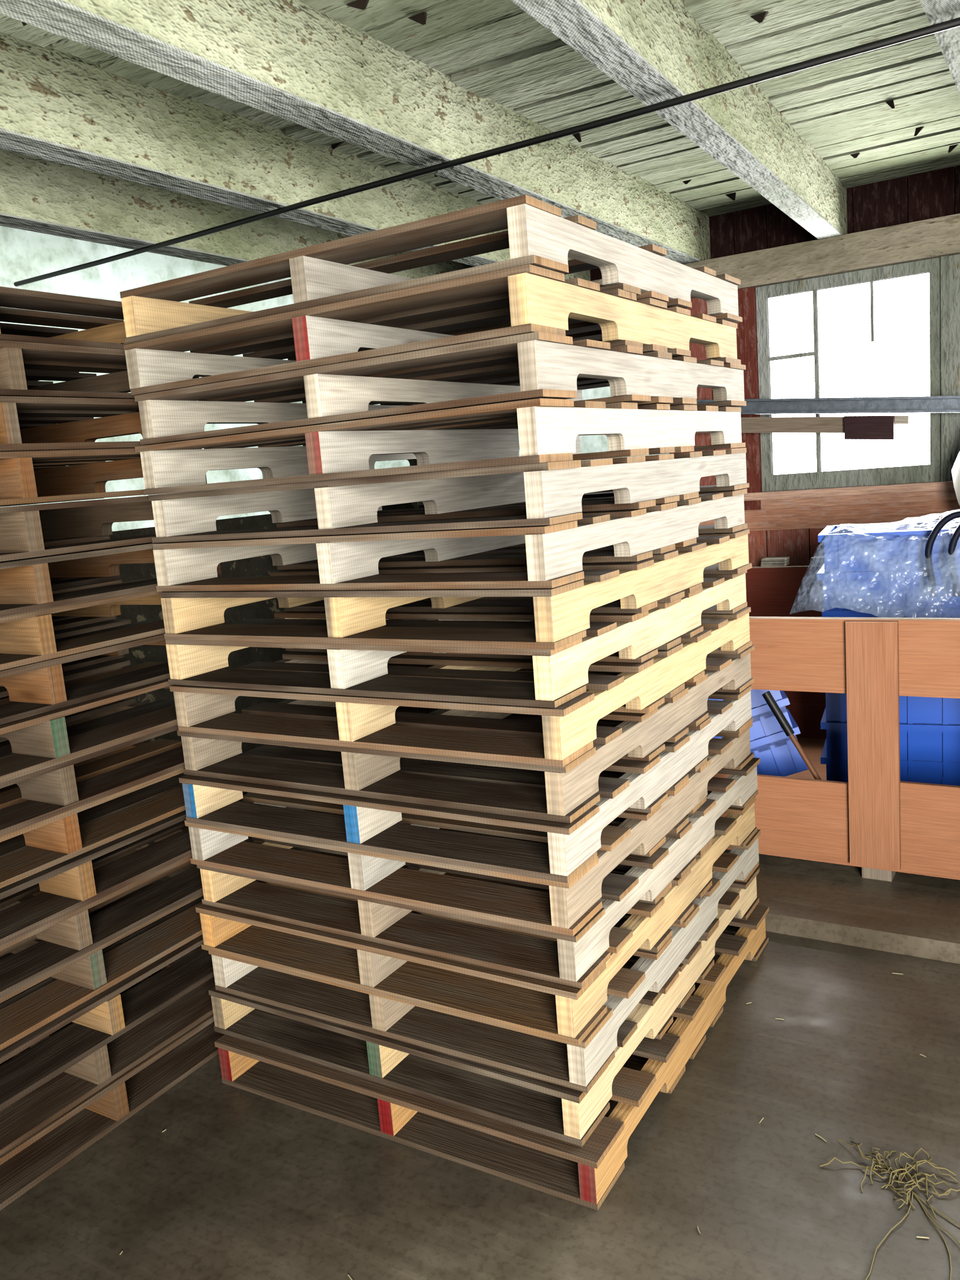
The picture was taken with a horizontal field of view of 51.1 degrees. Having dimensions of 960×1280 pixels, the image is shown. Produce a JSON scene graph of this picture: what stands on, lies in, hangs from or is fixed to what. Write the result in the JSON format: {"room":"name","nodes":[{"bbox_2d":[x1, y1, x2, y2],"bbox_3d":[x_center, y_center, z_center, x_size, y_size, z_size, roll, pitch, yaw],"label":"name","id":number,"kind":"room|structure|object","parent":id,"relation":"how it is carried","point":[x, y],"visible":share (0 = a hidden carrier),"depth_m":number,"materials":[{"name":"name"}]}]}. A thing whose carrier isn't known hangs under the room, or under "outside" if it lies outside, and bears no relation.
{"room":"warehouse","nodes":[
{"label":"warehouse","id":0,"kind":"room"},
{"bbox_2d":[0,225,319,777],"bbox_3d":[-2.821,-0.115,2.546,0.310,2.730,8.800,1,11,31],"label":"wall","id":1,"kind":"structure","parent":0,"point":[24,254],"depth_m":4.41,"materials":[{"name":"white paint"}]},
{"bbox_2d":[0,841,959,1279],"bbox_3d":[-0.194,1.598,-0.037,7.550,0.200,6.560,1,11,31],"label":"floor","id":2,"kind":"structure","parent":0,"point":[238,1184],"depth_m":2.08,"materials":[{"name":"grey concrete"}]},
{"bbox_2d":[0,286,248,1210],"bbox_3d":[-1.435,0.197,2.523,1.257,1.903,1.084,1,11,31],"label":"pallet stack","id":3,"kind":"object","parent":2,"relation":"on","point":[101,1015],"visible":0.71,"depth_m":2.33,"materials":[{"name":"brown wood"}]},
{"bbox_2d":[119,194,769,1210],"bbox_3d":[0.027,0.063,2.624,1.079,1.903,1.269,1,11,31],"label":"pallet stack","id":4,"kind":"object","parent":2,"relation":"on","point":[513,865],"visible":1,"depth_m":2.21,"materials":[{"name":"brown wood"}]},
{"bbox_2d":[119,972,928,1279],"bbox_3d":[0.087,1.170,1.759,2.582,0.002,1.520,-7,10,-13],"label":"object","id":5,"kind":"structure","parent":2,"relation":"on","point":[761,1120],"depth_m":2.13,"materials":[{"name":"wood"}]},
{"bbox_2d":[185,792,959,964],"bbox_3d":[2.072,0.768,3.642,7.550,0.260,2.240,1,11,31],"label":"ledge","id":6,"kind":"object","parent":2,"relation":"on","point":[918,915],"depth_m":3.05,"materials":[{"name":"concrete"}]},
{"bbox_2d":[704,555,959,881],"bbox_3d":[1.614,0.201,3.752,1.850,0.890,1.502,1,11,31],"label":"crate","id":7,"kind":"object","parent":6,"relation":"on","point":[876,821],"visible":0.46,"depth_m":3.17,"materials":[{"name":"brown wood"}]},
{"bbox_2d":[788,733,821,780],"bbox_3d":[1.096,0.411,3.354,0.126,0.199,0.018,1,11,31],"label":"handle","id":8,"kind":"object","parent":7,"relation":"in","point":[792,737],"visible":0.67,"depth_m":3.35,"materials":[{"name":"brown wood"}]},
{"bbox_2d":[762,690,794,736],"bbox_3d":[1.002,0.247,3.376,0.103,0.153,0.028,1,11,31],"label":"handle grip","id":9,"kind":"object","parent":8,"relation":"attached to","point":[768,696],"depth_m":3.37,"materials":[{"name":"black rubber"}]},
{"bbox_2d":[707,510,959,785],"bbox_3d":[1.529,0.085,3.572,1.706,1.061,0.868,1,11,31],"label":"contents","id":10,"kind":"object","parent":7,"relation":"in","point":[875,570],"visible":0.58,"depth_m":3.52,"materials":[{"name":"blue plastic"}]},
{"bbox_2d":[924,510,959,596],"bbox_3d":[1.611,-0.272,3.270,0.304,0.301,0.021,1,11,31],"label":"hose","id":11,"kind":"object","parent":10,"relation":"on","point":[952,547],"depth_m":3.31,"materials":[{"name":"black rubber"}]},
{"bbox_2d":[819,1137,959,1279],"bbox_3d":[0.857,1.078,1.887,0.357,0.021,0.462,-4,10,6],"label":"twine","id":12,"kind":"object","parent":2,"relation":"on","point":[904,1170],"visible":1,"depth_m":1.99,"materials":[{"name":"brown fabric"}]},
{"bbox_2d":[0,0,959,216],"bbox_3d":[0.248,-1.239,0.583,7.350,0.044,8.488,1,11,31],"label":"boards","id":13,"kind":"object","parent":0,"point":[495,50],"depth_m":2.98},
{"bbox_2d":[21,0,958,200],"bbox_3d":[0.545,-1.530,2.389,4.807,0.034,3.896,1,11,31],"label":"debris","id":14,"kind":"object","parent":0,"point":[420,18],"depth_m":2.55,"materials":[{"name":"black"}]},
{"bbox_2d":[373,386,669,619],"bbox_3d":[0.203,-0.595,5.471,1.800,2.110,0.170,1,11,31],"label":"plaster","id":15,"kind":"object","parent":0,"point":[589,444],"depth_m":5.08,"materials":[{"name":"white paint"}]},
{"bbox_2d":[590,164,959,567],"bbox_3d":[2.409,-0.802,4.135,6.950,2.730,0.295,1,11,31],"label":"wall","id":16,"kind":"structure","parent":0,"point":[789,523],"depth_m":4.55,"materials":[{"name":"red wood"}]},
{"bbox_2d":[591,213,959,298],"bbox_3d":[2.300,-1.652,3.925,6.950,0.148,0.150,1,11,31],"label":"beam","id":17,"kind":"structure","parent":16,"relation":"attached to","point":[937,237],"depth_m":4.30,"materials":[{"name":"brown wood"}]},
{"bbox_2d":[695,415,909,439],"bbox_3d":[1.102,-0.987,4.670,1.655,0.238,0.070,1,11,31],"label":"board","id":18,"kind":"object","parent":16,"relation":"attached to","point":[868,427],"depth_m":4.39,"materials":[{"name":"brown wood"}]},
{"bbox_2d":[696,395,959,414],"bbox_3d":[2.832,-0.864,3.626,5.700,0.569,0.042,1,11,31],"label":"rail","id":19,"kind":"object","parent":16,"relation":"attached to","point":[934,404],"visible":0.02,"depth_m":4.34,"materials":[{"name":"grey metal"}]},
{"bbox_2d":[951,451,959,505],"bbox_3d":[2.026,-0.686,4.025,0.251,0.440,0.178,1,11,31],"label":"hanging bag","id":20,"kind":"object","parent":19,"relation":"hanging from","point":[955,471],"visible":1,"depth_m":4.05,"materials":[{"name":"white plastic"}]},
{"bbox_2d":[755,257,941,491],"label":"window","id":21,"kind":"structure","parent":16,"relation":"in","point":[931,472],"depth_m":4.45,"materials":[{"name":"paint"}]},
{"bbox_2d":[949,254,959,480],"bbox_3d":[2.308,-1.128,4.034,0.770,0.920,0.040,1,11,31],"label":"window","id":22,"kind":"structure","parent":16,"relation":"in","point":[954,260],"depth_m":4.20,"materials":[{"name":"paint"}]},
{"bbox_3d":[0.166,-1.311,0.446,7.550,0.155,8.800,1,11,31],"label":"ceiling","id":23,"kind":"structure","parent":0,"visible":0},
{"bbox_2d":[0,148,475,278],"bbox_3d":[-2.148,-1.151,1.931,0.108,0.236,8.240,1,11,31],"label":"beam","id":24,"kind":"structure","parent":23,"relation":"attached to","point":[37,195],"depth_m":3.43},
{"bbox_2d":[0,31,590,281],"bbox_3d":[-1.619,-1.139,1.607,0.108,0.236,8.240,1,11,31],"label":"beam","id":25,"kind":"structure","parent":23,"relation":"attached to","point":[56,106],"depth_m":2.81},
{"bbox_2d":[0,0,710,264],"bbox_3d":[-1.090,-1.127,1.284,0.108,0.236,8.240,1,11,31],"label":"beam","id":26,"kind":"structure","parent":23,"relation":"attached to","point":[290,60],"depth_m":2.49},
{"bbox_2d":[510,0,847,239],"bbox_3d":[0.379,-1.423,2.345,0.096,0.236,4.845,1,11,30],"label":"beam","id":27,"kind":"structure","parent":23,"relation":"attached to","point":[656,51],"depth_m":2.64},
{"bbox_2d":[920,0,959,94],"bbox_3d":[0.062,-1.101,0.580,0.108,0.236,8.240,1,11,31],"label":"beam","id":28,"kind":"structure","parent":23,"relation":"attached to","point":[936,11],"depth_m":2.20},
{"bbox_2d":[13,17,959,286],"bbox_3d":[1.146,-1.302,2.050,6.950,0.020,0.044,1,11,32],"label":"cable","id":29,"kind":"object","parent":28,"relation":"attached to","point":[955,22],"visible":1,"depth_m":2.63,"materials":[{"name":"black metal"}]}
]}

